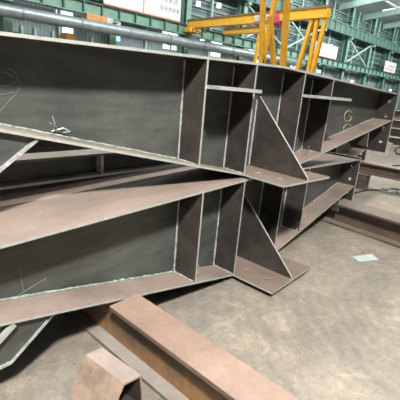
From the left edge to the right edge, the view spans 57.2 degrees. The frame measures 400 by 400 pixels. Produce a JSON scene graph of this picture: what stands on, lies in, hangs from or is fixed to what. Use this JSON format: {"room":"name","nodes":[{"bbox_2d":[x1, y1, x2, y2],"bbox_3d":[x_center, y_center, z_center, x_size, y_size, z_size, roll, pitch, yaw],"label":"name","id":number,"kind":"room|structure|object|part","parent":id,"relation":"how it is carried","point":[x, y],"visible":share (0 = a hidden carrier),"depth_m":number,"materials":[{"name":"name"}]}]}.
{"room":"steel fabrication workshop","nodes":[
{"label":"steel fabrication workshop","id":0,"kind":"room"},
{"bbox_2d":[0,146,399,399],"bbox_3d":[24.527,-4.821,27.960,120.000,0.200,48.000,-11,23,-42],"label":"floor","id":1,"kind":"structure","parent":0,"point":[332,332],"depth_m":2.31,"materials":[{"name":"concrete"}]},
{"bbox_2d":[0,0,12,32],"bbox_3d":[-9.525,-10.813,17.997,0.440,11.300,1.310,-11,23,-42],"label":"column","id":2,"kind":"structure","parent":1,"relation":"on","point":[6,25],"depth_m":18.67,"materials":[{"name":"green metal"}]},
{"bbox_2d":[57,9,60,38],"bbox_3d":[-7.963,-11.531,20.628,0.140,11.400,0.120,-11,23,-42],"label":"trim","id":3,"kind":"structure","parent":1,"relation":"on","point":[58,10],"depth_m":21.09,"materials":[{"name":"green paint"}]},
{"bbox_2d":[60,33,74,39],"bbox_3d":[-7.747,-7.734,21.485,0.500,3.700,0.960,-11,23,-42],"label":"machine","id":4,"kind":"object","parent":1,"relation":"on","point":[68,36],"visible":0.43,"depth_m":20.73,"materials":[{"name":"yellow paint"}]},
{"bbox_2d":[0,165,200,207],"bbox_3d":[-0.409,0.134,2.827,0.421,0.816,3.100,19,22,38],"label":"girder","id":5,"kind":"object","parent":1,"relation":"on","point":[21,195],"visible":0.06,"depth_m":2.17,"materials":[{"name":"brown metal"}]},
{"bbox_2d":[24,139,91,153],"bbox_3d":[-0.932,-0.389,2.629,0.160,0.240,2.309,19,22,39],"label":"beam","id":6,"kind":"structure","parent":5,"relation":"on","point":[41,145],"depth_m":2.52,"materials":[{"name":"metal"}]},
{"bbox_2d":[0,149,180,189],"bbox_3d":[-0.875,-0.198,2.194,0.160,0.150,2.358,19,22,39],"label":"beam","id":7,"kind":"structure","parent":5,"relation":"on","point":[30,169],"depth_m":2.24,"materials":[{"name":"metal"}]},
{"bbox_2d":[68,347,142,399],"bbox_3d":[-0.372,0.834,1.596,0.408,0.185,0.187,17,21,34],"label":"chock","id":8,"kind":"object","parent":1,"relation":"on","point":[101,375],"visible":1,"depth_m":1.62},
{"bbox_2d":[105,5,118,44],"bbox_3d":[-5.142,-11.652,22.007,0.440,11.300,1.310,-11,23,-42],"label":"column","id":9,"kind":"structure","parent":1,"relation":"on","point":[109,39],"depth_m":22.65,"materials":[{"name":"green metal"}]},
{"bbox_2d":[0,2,305,66],"bbox_3d":[-4.828,-9.978,21.565,40.006,1.020,0.660,-11,23,-42],"label":"pipe","id":10,"kind":"object","parent":9,"relation":"attached to","point":[22,13],"visible":0.88,"depth_m":21.32,"materials":[{"name":"silver metal"}]},
{"bbox_2d":[19,0,399,80],"bbox_3d":[13.674,-14.773,39.239,112.000,0.660,0.400,-11,23,-42],"label":"runway","id":11,"kind":"object","parent":9,"relation":"on","point":[78,6],"visible":0.89,"depth_m":24.70,"materials":[{"name":"green metal"}]},
{"bbox_2d":[84,13,112,23],"bbox_3d":[-5.822,-10.416,21.101,1.650,0.359,0.346,-11,23,-42],"label":"trolley","id":12,"kind":"object","parent":11,"relation":"hanging from","point":[89,16],"visible":0.81,"depth_m":20.88,"materials":[{"name":"orange paint"}]},
{"bbox_3d":[-5.349,-10.503,21.501,0.400,0.270,0.300,-11,23,-42],"label":"motor","id":13,"kind":"part","parent":12,"relation":"part of","materials":[{"name":"grey paint"}]},
{"bbox_2d":[103,0,180,21],"bbox_3d":[-3.398,-12.597,22.858,5.750,1.820,0.080,-11,23,-42],"label":"banner","id":14,"kind":"object","parent":11,"relation":"on","point":[165,9],"visible":1,"depth_m":23.41,"materials":[{"name":"white fabric"}]},
{"bbox_2d":[314,41,337,59],"bbox_3d":[12.963,-15.468,37.926,5.000,1.270,0.080,-11,23,-42],"label":"banner","id":15,"kind":"object","parent":11,"relation":"on","point":[328,51],"visible":0.66,"depth_m":38.32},
{"bbox_2d":[383,60,396,73],"bbox_3d":[25.752,-17.956,49.609,3.800,1.360,0.080,-11,23,-42],"label":"banner","id":16,"kind":"object","parent":11,"relation":"on","point":[390,67],"visible":1,"depth_m":49.51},
{"bbox_2d":[243,0,399,53],"bbox_3d":[13.973,-18.166,38.203,112.000,1.000,0.400,-11,23,-42],"label":"runway","id":17,"kind":"object","parent":9,"relation":"on","point":[333,25],"visible":0.69,"depth_m":40.60,"materials":[{"name":"green paint"}]},
{"bbox_2d":[293,0,399,42],"bbox_3d":[17.083,-19.579,40.508,100.020,0.875,0.050,-11,23,-42],"label":"walkway railing","id":18,"kind":"object","parent":17,"relation":"on","point":[293,0],"visible":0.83,"depth_m":40.59,"materials":[{"name":"green metal"}]},
{"bbox_2d":[144,14,147,48],"bbox_3d":[-3.579,-12.370,24.638,0.140,11.400,0.120,-11,23,-42],"label":"trim","id":19,"kind":"structure","parent":1,"relation":"on","point":[146,28],"depth_m":25.10,"materials":[{"name":"green paint"}]},
{"bbox_2d":[178,0,181,52],"bbox_3d":[-1.388,-12.789,26.643,0.140,11.400,0.120,-11,23,-42],"label":"trim","id":20,"kind":"structure","parent":1,"relation":"on","point":[181,0],"depth_m":26.48,"materials":[{"name":"green metal"}]},
{"bbox_2d":[65,294,299,399],"bbox_3d":[-0.046,0.790,1.689,2.932,0.270,0.205,19,22,38],"label":"support beam","id":21,"kind":"structure","parent":1,"relation":"on","point":[171,358],"depth_m":1.73,"materials":[{"name":"brown metal"}]},
{"bbox_2d":[0,152,360,369],"bbox_3d":[0.412,0.166,2.869,0.755,0.763,4.321,19,22,38],"label":"girder","id":22,"kind":"object","parent":21,"relation":"on","point":[62,254],"visible":0.97,"depth_m":2.24,"materials":[{"name":"metal"}]},
{"bbox_3d":[-0.848,0.580,1.524,0.016,0.271,0.500,19,22,38],"label":"knee plate","id":23,"kind":"part","parent":22,"relation":"part of","materials":[{"name":"metal"}]},
{"bbox_2d":[0,31,399,187],"bbox_3d":[0.533,-0.585,2.706,4.450,0.763,0.755,-11,23,-42],"label":"girder","id":24,"kind":"object","parent":22,"relation":"on","point":[258,121],"visible":1,"depth_m":2.22,"materials":[{"name":"metal"}]},
{"bbox_3d":[-0.902,-0.210,1.436,0.500,0.271,0.016,-11,23,-42],"label":"knee plate","id":25,"kind":"part","parent":24,"relation":"part of","materials":[{"name":"metal"}]},
{"bbox_3d":[0.163,-0.703,2.313,0.431,0.021,0.293,-11,23,-42],"label":"rib plate","id":26,"kind":"part","parent":24,"relation":"part of","materials":[{"name":"metal"}]},
{"bbox_3d":[0.505,-0.227,2.812,0.596,0.014,0.747,-11,23,-42],"label":"plate","id":27,"kind":"part","parent":24,"relation":"part of","materials":[{"name":"brown metal"}]},
{"bbox_3d":[0.945,-0.836,2.973,0.457,0.021,0.378,-11,23,-42],"label":"rib plate","id":28,"kind":"part","parent":24,"relation":"part of","materials":[{"name":"metal"}]},
{"bbox_3d":[1.634,-0.689,3.976,0.014,0.150,0.397,-11,23,-42],"label":"hanger plate","id":29,"kind":"part","parent":24,"relation":"part of","materials":[{"name":"brown metal"}]},
{"bbox_3d":[2.036,-0.931,4.302,0.025,0.682,0.421,-11,23,-42],"label":"plate","id":30,"kind":"part","parent":24,"relation":"part of","materials":[{"name":"brown metal"}]},
{"bbox_3d":[0.427,0.513,3.022,0.747,0.014,0.596,19,22,38],"label":"plate","id":31,"kind":"part","parent":22,"relation":"part of","materials":[{"name":"brown metal"}]},
{"bbox_3d":[1.433,0.013,4.279,0.397,0.150,0.014,19,22,38],"label":"hanger plate","id":32,"kind":"part","parent":22,"relation":"part of","materials":[{"name":"brown metal"}]},
{"bbox_3d":[1.716,-0.282,4.525,0.421,0.564,0.025,19,22,38],"label":"plate","id":33,"kind":"part","parent":22,"relation":"part of","materials":[{"name":"brown metal"}]},
{"bbox_2d":[179,0,192,53],"bbox_3d":[-0.758,-12.490,26.017,0.440,11.300,1.310,-11,23,-42],"label":"column","id":34,"kind":"structure","parent":1,"relation":"on","point":[186,4],"depth_m":26.08,"materials":[{"name":"green metal"}]},
{"bbox_2d":[207,0,213,56],"bbox_3d":[0.804,-13.208,28.648,0.140,11.400,0.120,-11,23,-42],"label":"trim","id":35,"kind":"structure","parent":1,"relation":"on","point":[212,2],"depth_m":28.24,"materials":[{"name":"green paint"}]},
{"bbox_2d":[232,0,239,59],"bbox_3d":[2.996,-13.627,30.653,0.140,11.400,0.120,-11,23,-42],"label":"trim","id":36,"kind":"structure","parent":1,"relation":"on","point":[238,0],"depth_m":30.00,"materials":[{"name":"green metal"}]},
{"bbox_2d":[234,0,251,60],"bbox_3d":[3.625,-13.328,30.027,0.440,11.300,1.310,-11,23,-42],"label":"column","id":37,"kind":"structure","parent":1,"relation":"on","point":[244,5],"depth_m":29.75,"materials":[{"name":"green metal"}]},
{"bbox_2d":[245,6,280,45],"bbox_3d":[5.790,-14.991,31.802,5.473,2.564,0.300,-11,23,-42],"label":"brace","id":38,"kind":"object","parent":37,"relation":"attached to","point":[249,7],"depth_m":30.46,"materials":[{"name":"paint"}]},
{"bbox_2d":[223,26,266,62],"bbox_3d":[3.094,-9.724,27.323,0.520,5.725,4.190,-11,23,-42],"label":"gantry crane","id":39,"kind":"object","parent":1,"relation":"on","point":[253,29],"visible":0.36,"depth_m":26.26,"materials":[{"name":"yellow paint"}]},
{"bbox_3d":[3.860,-9.225,26.590,0.180,5.330,0.480,-11,23,-42],"label":"leg","id":40,"kind":"part","parent":39,"relation":"part of","materials":[{"name":"yellow paint"}]},
{"bbox_2d":[184,5,331,72],"bbox_3d":[2.700,-8.297,22.665,1.000,5.800,10.800,-11,23,-42],"label":"gantry crane","id":41,"kind":"object","parent":1,"relation":"on","point":[314,14],"visible":0.69,"depth_m":19.56,"materials":[{"name":"yellow paint"}]},
{"bbox_3d":[3.594,-10.387,20.903,0.055,0.320,1.200,-11,23,-42],"label":"name plate","id":42,"kind":"part","parent":41,"relation":"part of","materials":[{"name":"white metal"}]},
{"bbox_3d":[5.305,-7.061,20.076,0.190,5.164,1.127,-11,23,-42],"label":"leg","id":43,"kind":"part","parent":41,"relation":"part of","materials":[{"name":"yellow paint"}]},
{"bbox_3d":[5.790,-6.869,19.586,0.190,5.133,0.280,-11,23,-42],"label":"leg","id":44,"kind":"part","parent":41,"relation":"part of","materials":[{"name":"yellow paint"}]},
{"bbox_3d":[5.952,-6.804,19.422,0.190,5.150,0.739,-11,23,-42],"label":"leg","id":45,"kind":"part","parent":41,"relation":"part of","materials":[{"name":"yellow paint"}]},
{"bbox_2d":[258,0,290,65],"bbox_3d":[8.348,-4.842,9.582,3.213,7.780,16.815,-10,22,-40],"label":"gantry crane","id":46,"kind":"object","parent":1,"relation":"on","point":[266,39],"visible":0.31,"depth_m":15.27,"materials":[{"name":"yellow paint"}]},
{"bbox_3d":[2.533,-6.671,14.958,1.268,6.827,0.170,-11,23,-42],"label":"leg","id":47,"kind":"part","parent":46,"relation":"part of","materials":[{"name":"yellow paint"}]},
{"bbox_3d":[2.793,-6.721,15.195,1.019,6.821,0.170,-11,23,-42],"label":"leg","id":48,"kind":"part","parent":46,"relation":"part of","materials":[{"name":"yellow paint"}]},
{"bbox_3d":[3.269,-5.603,16.105,1.798,4.285,0.180,-11,23,-42],"label":"leg","id":49,"kind":"part","parent":46,"relation":"part of","materials":[{"name":"yellow paint"}]},
{"bbox_3d":[3.684,-6.891,16.011,1.168,6.830,0.220,-11,23,-42],"label":"leg","id":50,"kind":"part","parent":46,"relation":"part of","materials":[{"name":"yellow paint"}]},
{"bbox_2d":[277,26,281,45],"bbox_3d":[7.380,-14.466,34.663,0.140,11.400,0.120,-11,23,-42],"label":"trim","id":51,"kind":"structure","parent":1,"relation":"on","point":[281,26],"depth_m":34.30,"materials":[{"name":"green metal"}]},
{"bbox_2d":[292,0,303,67],"bbox_3d":[9.571,-14.885,36.668,0.140,11.400,0.120,-11,23,-42],"label":"trim","id":52,"kind":"structure","parent":1,"relation":"on","point":[302,0],"depth_m":36.18,"materials":[{"name":"green paint"}]},
{"bbox_2d":[315,0,328,73],"bbox_3d":[12.260,-15.057,38.181,0.440,11.300,0.920,-11,23,-42],"label":"column","id":53,"kind":"structure","parent":1,"relation":"on","point":[324,2],"depth_m":37.61,"materials":[{"name":"green metal"}]},
{"bbox_2d":[322,1,335,75],"bbox_3d":[13.955,-15.723,40.678,0.140,11.400,0.120,-11,23,-42],"label":"trim","id":54,"kind":"structure","parent":1,"relation":"on","point":[335,1],"depth_m":39.93,"materials":[{"name":"green paint"}]},
{"bbox_2d":[335,9,348,77],"bbox_3d":[16.147,-16.142,42.684,0.140,11.400,0.120,-11,23,-42],"label":"trim","id":55,"kind":"structure","parent":1,"relation":"on","point":[347,9],"depth_m":42.23,"materials":[{"name":"green metal"}]},
{"bbox_2d":[337,7,355,79],"bbox_3d":[16.644,-15.896,42.191,0.440,11.300,0.920,-11,23,-42],"label":"column","id":56,"kind":"structure","parent":1,"relation":"on","point":[352,11],"depth_m":41.78,"materials":[{"name":"green metal"}]},
{"bbox_2d":[346,40,370,66],"bbox_3d":[18.941,-17.506,43.833,5.473,2.564,0.300,-11,23,-42],"label":"brace","id":57,"kind":"object","parent":56,"relation":"attached to","point":[351,42],"depth_m":43.62,"materials":[{"name":"green paint"}]},
{"bbox_2d":[347,12,360,80],"bbox_3d":[18.338,-16.561,44.689,0.140,11.400,0.120,-11,23,-42],"label":"trim","id":58,"kind":"structure","parent":1,"relation":"on","point":[360,12],"depth_m":44.20,"materials":[{"name":"green paint"}]},
{"bbox_2d":[316,198,399,247],"bbox_3d":[2.074,0.322,3.845,0.300,0.262,3.451,-10,23,-41],"label":"support beam","id":59,"kind":"structure","parent":1,"relation":"on","point":[380,225],"depth_m":4.05,"materials":[{"name":"brown metal"}]},
{"bbox_2d":[323,143,366,165],"bbox_3d":[1.643,-0.595,5.198,0.425,0.908,3.071,19,22,38],"label":"girder","id":60,"kind":"object","parent":59,"relation":"on","point":[345,149],"visible":0.11,"depth_m":6.01,"materials":[{"name":"brown metal"}]},
{"bbox_3d":[2.658,-0.979,6.276,0.421,0.542,0.025,19,22,38],"label":"plate","id":61,"kind":"part","parent":60,"relation":"part of","materials":[{"name":"brown metal"}]},
{"bbox_2d":[355,173,370,189],"bbox_3d":[2.730,-0.314,6.137,0.150,0.250,0.160,-11,23,-42],"label":"support block","id":62,"kind":"object","parent":1,"relation":"on","point":[363,180],"visible":0.93,"depth_m":6.10,"materials":[{"name":"brown metal"}]},
{"bbox_2d":[357,20,370,83],"bbox_3d":[20.530,-16.980,46.694,0.140,11.400,0.120,-11,23,-42],"label":"trim","id":63,"kind":"structure","parent":1,"relation":"on","point":[370,20],"depth_m":46.23,"materials":[{"name":"green metal"}]},
{"bbox_2d":[353,254,378,261],"bbox_3d":[1.545,0.538,3.421,0.253,0.004,0.120,-1,18,-20],"label":"paper sheet","id":64,"kind":"object","parent":1,"relation":"on","point":[368,257],"visible":1,"depth_m":3.41,"materials":[{"name":"white paper"}]},
{"bbox_2d":[359,18,377,84],"bbox_3d":[21.027,-16.734,46.202,0.440,11.300,0.920,-11,23,-42],"label":"column","id":65,"kind":"structure","parent":1,"relation":"on","point":[374,21],"depth_m":45.84,"materials":[{"name":"green metal"}]},
{"bbox_2d":[367,22,380,85],"bbox_3d":[22.722,-17.400,48.699,0.140,11.400,0.120,-11,23,-42],"label":"trim","id":66,"kind":"structure","parent":1,"relation":"on","point":[380,22],"depth_m":48.19,"materials":[{"name":"green paint"}]},
{"bbox_2d":[352,160,399,180],"bbox_3d":[3.146,-0.427,5.891,2.805,0.180,0.220,20,22,40],"label":"support beam","id":67,"kind":"structure","parent":1,"relation":"on","point":[366,167],"depth_m":6.02,"materials":[{"name":"brown metal"}]},
{"bbox_2d":[355,188,399,193],"bbox_3d":[2.978,-0.158,6.077,1.195,0.034,0.170,-2,18,-22],"label":"cable","id":68,"kind":"object","parent":1,"relation":"on","point":[389,188],"visible":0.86,"depth_m":6.08,"materials":[{"name":"black rubber"}]},
{"bbox_2d":[376,28,389,87],"bbox_3d":[24.914,-17.819,50.704,0.140,11.400,0.120,-11,23,-42],"label":"column","id":69,"kind":"structure","parent":1,"relation":"on","point":[389,28],"depth_m":50.22,"materials":[{"name":"green metal"}]},
{"bbox_2d":[374,141,392,155],"bbox_3d":[5.223,-1.479,10.485,0.320,0.360,0.380,5,17,-1],"label":"stand","id":70,"kind":"object","parent":1,"relation":"on","point":[389,143],"visible":0.39,"depth_m":10.36,"materials":[{"name":"metal"}]},
{"bbox_2d":[378,27,396,89],"bbox_3d":[25.411,-17.572,50.212,0.440,11.300,0.920,-11,23,-42],"label":"column","id":71,"kind":"structure","parent":1,"relation":"on","point":[393,30],"depth_m":49.75,"materials":[{"name":"green metal"}]},
{"bbox_2d":[379,188,399,193],"bbox_3d":[3.328,-0.128,6.029,0.727,0.048,0.096,7,17,7],"label":"chain","id":72,"kind":"object","parent":1,"relation":"on","point":[382,190],"visible":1,"depth_m":6.04,"materials":[{"name":"grey metal"}]},
{"bbox_2d":[380,136,399,146],"bbox_3d":[7.092,-2.040,12.962,0.300,0.300,6.807,-10,22,-40],"label":"beam","id":73,"kind":"structure","parent":1,"relation":"on","point":[396,141],"depth_m":13.07,"materials":[{"name":"metal"}]},
{"bbox_2d":[383,127,399,137],"bbox_3d":[7.191,-2.340,12.942,0.300,0.300,6.807,-10,22,-40],"label":"beam","id":74,"kind":"structure","parent":73,"relation":"on","point":[394,132],"depth_m":13.12,"materials":[{"name":"metal"}]},
{"bbox_2d":[391,119,399,128],"bbox_3d":[7.143,-2.612,12.788,0.300,0.300,6.807,-10,22,-40],"label":"beam","id":75,"kind":"structure","parent":74,"relation":"on","point":[396,123],"depth_m":12.98,"materials":[{"name":"metal"}]},
{"bbox_2d":[384,30,398,89],"bbox_3d":[27.106,-18.238,52.709,0.140,11.400,0.120,-11,23,-42],"label":"column","id":76,"kind":"structure","parent":1,"relation":"on","point":[397,30],"depth_m":52.09,"materials":[{"name":"green metal"}]},
{"bbox_2d":[389,58,399,102],"bbox_3d":[29.297,-18.657,54.714,0.140,11.400,0.120,-11,23,-42],"label":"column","id":77,"kind":"structure","parent":1,"relation":"on","point":[399,58],"depth_m":54.62,"materials":[{"name":"green metal"}]},
{"bbox_2d":[394,67,399,91],"bbox_3d":[29.795,-18.411,54.222,0.440,11.300,0.920,-11,23,-42],"label":"column","id":78,"kind":"structure","parent":1,"relation":"on","point":[397,86],"depth_m":54.71,"materials":[{"name":"green metal"}]},
{"bbox_3d":[8.261,-2.263,14.032,0.300,0.300,6.807,-10,22,-40],"label":"beam","id":79,"kind":"structure","parent":1,"relation":"on","visible":0},
{"bbox_3d":[8.287,-2.549,13.944,0.300,0.300,6.807,-10,22,-40],"label":"beam","id":80,"kind":"structure","parent":79,"relation":"on","visible":0},
{"bbox_3d":[8.385,-2.849,13.924,0.300,0.300,6.807,-10,22,-40],"label":"beam","id":81,"kind":"structure","parent":80,"relation":"on","visible":0},
{"bbox_2d":[385,110,399,118],"bbox_3d":[8.337,-3.121,13.770,0.300,0.300,6.807,-10,22,-40],"label":"beam","id":82,"kind":"structure","parent":81,"relation":"on","point":[397,112],"depth_m":14.41,"materials":[{"name":"metal"}]},
{"bbox_3d":[8.009,-14.167,34.038,0.440,11.300,1.310,-11,23,-42],"label":"column","id":83,"kind":"structure","parent":1,"relation":"on","visible":0},
{"bbox_2d":[288,21,319,47],"bbox_3d":[10.174,-15.829,35.812,5.473,2.564,0.300,-11,23,-42],"label":"brace","id":84,"kind":"object","parent":83,"relation":"attached to","point":[292,22],"depth_m":35.01,"materials":[{"name":"green paint"}]},
{"bbox_2d":[11,0,399,109],"bbox_3d":[11.828,-12.719,40.191,120.000,5.600,0.200,-11,23,-42],"label":"wall","id":85,"kind":"structure","parent":0,"point":[42,29],"depth_m":24.41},
{"bbox_2d":[20,25,23,33],"bbox_3d":[-9.724,-8.892,20.067,0.140,1.200,0.100,-11,23,-42],"label":"trim","id":86,"kind":"structure","parent":85,"relation":"attached to","point":[21,26],"depth_m":19.92,"materials":[{"name":"green paint"}]},
{"bbox_2d":[56,10,72,15],"bbox_3d":[-7.855,-10.809,21.259,1.000,0.240,0.050,-11,23,-42],"label":"window","id":87,"kind":"structure","parent":85,"relation":"in","point":[62,12],"depth_m":21.31,"materials":[{"name":"white"}]},
{"bbox_2d":[62,27,72,33],"bbox_3d":[-7.800,-10.013,21.627,0.650,0.340,0.050,-11,23,-42],"label":"window","id":88,"kind":"structure","parent":85,"relation":"in","point":[64,29],"depth_m":21.59,"materials":[{"name":"white"}]},
{"bbox_2d":[163,44,169,48],"bbox_3d":[-2.442,-11.106,26.501,0.600,0.340,0.050,-11,23,-42],"label":"window","id":89,"kind":"structure","parent":85,"relation":"in","point":[165,46],"depth_m":26.48,"materials":[{"name":"white glass"}]},
{"bbox_2d":[162,31,177,35],"bbox_3d":[-2.149,-11.985,26.446,1.400,0.240,0.050,-11,23,-42],"label":"window","id":90,"kind":"structure","parent":85,"relation":"in","point":[163,32],"depth_m":26.39,"materials":[{"name":"white glass"}]},
{"bbox_2d":[13,31,388,90],"bbox_3d":[11.983,-13.244,39.911,110.000,0.090,0.090,-11,23,-42],"label":"trim","id":91,"kind":"structure","parent":85,"relation":"attached to","point":[13,31],"depth_m":20.21,"materials":[{"name":"green paint"}]},
{"bbox_2d":[210,52,219,56],"bbox_3d":[1.252,-11.857,29.862,1.100,0.340,0.050,-11,23,-42],"label":"window","id":92,"kind":"structure","parent":85,"relation":"in","point":[214,54],"depth_m":29.81,"materials":[{"name":"white"}]},
{"bbox_2d":[305,65,393,82],"bbox_3d":[12.083,-14.388,39.562,110.000,0.090,0.090,-11,23,-42],"label":"trim","id":93,"kind":"structure","parent":85,"relation":"attached to","point":[305,65],"depth_m":45.67,"materials":[{"name":"green paint"}]},
{"bbox_2d":[86,0,399,74],"bbox_3d":[12.332,-18.437,38.444,120.000,6.400,0.200,-11,23,-42],"label":"wall","id":94,"kind":"structure","parent":0,"point":[231,3],"depth_m":38.34,"materials":[{"name":"metal"}]},
{"bbox_2d":[192,1,200,6],"bbox_3d":[-0.285,-14.294,26.769,0.340,0.300,0.812,-11,23,-42],"label":"wall lamp","id":95,"kind":"object","parent":94,"relation":"attached to","point":[198,3],"visible":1,"depth_m":26.50,"materials":[{"name":"white"}]},
{"bbox_2d":[94,0,397,73],"bbox_3d":[12.945,-15.812,39.819,112.000,0.100,0.120,-11,23,-42],"label":"trim","id":96,"kind":"structure","parent":94,"relation":"attached to","point":[94,0],"depth_m":34.57,"materials":[{"name":"green metal"}]},
{"bbox_2d":[191,13,398,69],"bbox_3d":[12.995,-16.384,39.644,112.000,0.100,0.120,-11,23,-42],"label":"trim","id":97,"kind":"structure","parent":94,"relation":"attached to","point":[191,13],"depth_m":36.16,"materials":[{"name":"green metal"}]},
{"bbox_2d":[192,4,399,65],"bbox_3d":[13.046,-16.955,39.470,112.000,0.100,0.120,-11,23,-42],"label":"trim","id":98,"kind":"structure","parent":94,"relation":"attached to","point":[192,4],"depth_m":33.78,"materials":[{"name":"green metal"}]},
{"bbox_2d":[204,0,398,60],"bbox_3d":[13.096,-17.527,39.295,112.000,0.100,0.120,-11,23,-42],"label":"trim","id":99,"kind":"structure","parent":94,"relation":"attached to","point":[204,0],"depth_m":36.98,"materials":[{"name":"green metal"}]},
{"bbox_2d":[294,0,399,43],"bbox_3d":[13.281,-19.624,38.655,112.000,0.100,0.120,-11,23,-42],"label":"trim","id":100,"kind":"structure","parent":94,"relation":"attached to","point":[294,0],"depth_m":41.35,"materials":[{"name":"green metal"}]},
{"bbox_2d":[311,0,398,37],"bbox_3d":[13.340,-20.291,38.451,112.000,0.100,0.120,-11,23,-42],"label":"trim","id":101,"kind":"structure","parent":94,"relation":"attached to","point":[311,0],"depth_m":42.01,"materials":[{"name":"green metal"}]},
{"bbox_2d":[337,0,399,29],"bbox_3d":[27.224,-16.327,22.606,120.000,2.100,43.200,-11,23,-42],"label":"ceiling","id":102,"kind":"structure","parent":0,"point":[379,6],"depth_m":42.19,"materials":[{"name":"grey metal"}]},
{"bbox_3d":[68.450,-17.941,62.637,0.200,12.000,43.000,-11,23,-42],"label":"wall","id":103,"kind":"structure","parent":0,"visible":0},
{"bbox_2d":[384,0,399,8],"bbox_3d":[16.090,-20.308,35.441,112.000,0.200,0.150,-11,23,-42],"label":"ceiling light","id":104,"kind":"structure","parent":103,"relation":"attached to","point":[386,1],"depth_m":39.64,"materials":[{"name":"white"}]},
{"bbox_3d":[41.370,-4.157,9.688,120.000,12.000,0.200,-11,23,-42],"label":"wall","id":105,"kind":"structure","parent":0,"visible":0},
{"bbox_2d":[339,0,385,10],"bbox_3d":[29.705,-16.071,24.885,0.250,2.498,42.848,-11,23,-42],"label":"roof beam","id":106,"kind":"structure","parent":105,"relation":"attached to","point":[356,3],"depth_m":38.40,"materials":[{"name":"green metal"}]},
{"bbox_2d":[363,8,399,20],"bbox_3d":[34.089,-16.909,28.896,0.250,2.498,42.848,-11,23,-42],"label":"roof beam","id":107,"kind":"structure","parent":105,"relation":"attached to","point":[391,12],"depth_m":42.19,"materials":[{"name":"green metal"}]},
{"bbox_2d":[383,21,399,28],"bbox_3d":[38.472,-17.747,32.906,0.250,2.498,42.848,-11,23,-42],"label":"trim","id":108,"kind":"structure","parent":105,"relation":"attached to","point":[394,24],"depth_m":46.96,"materials":[{"name":"green paint"}]}
]}

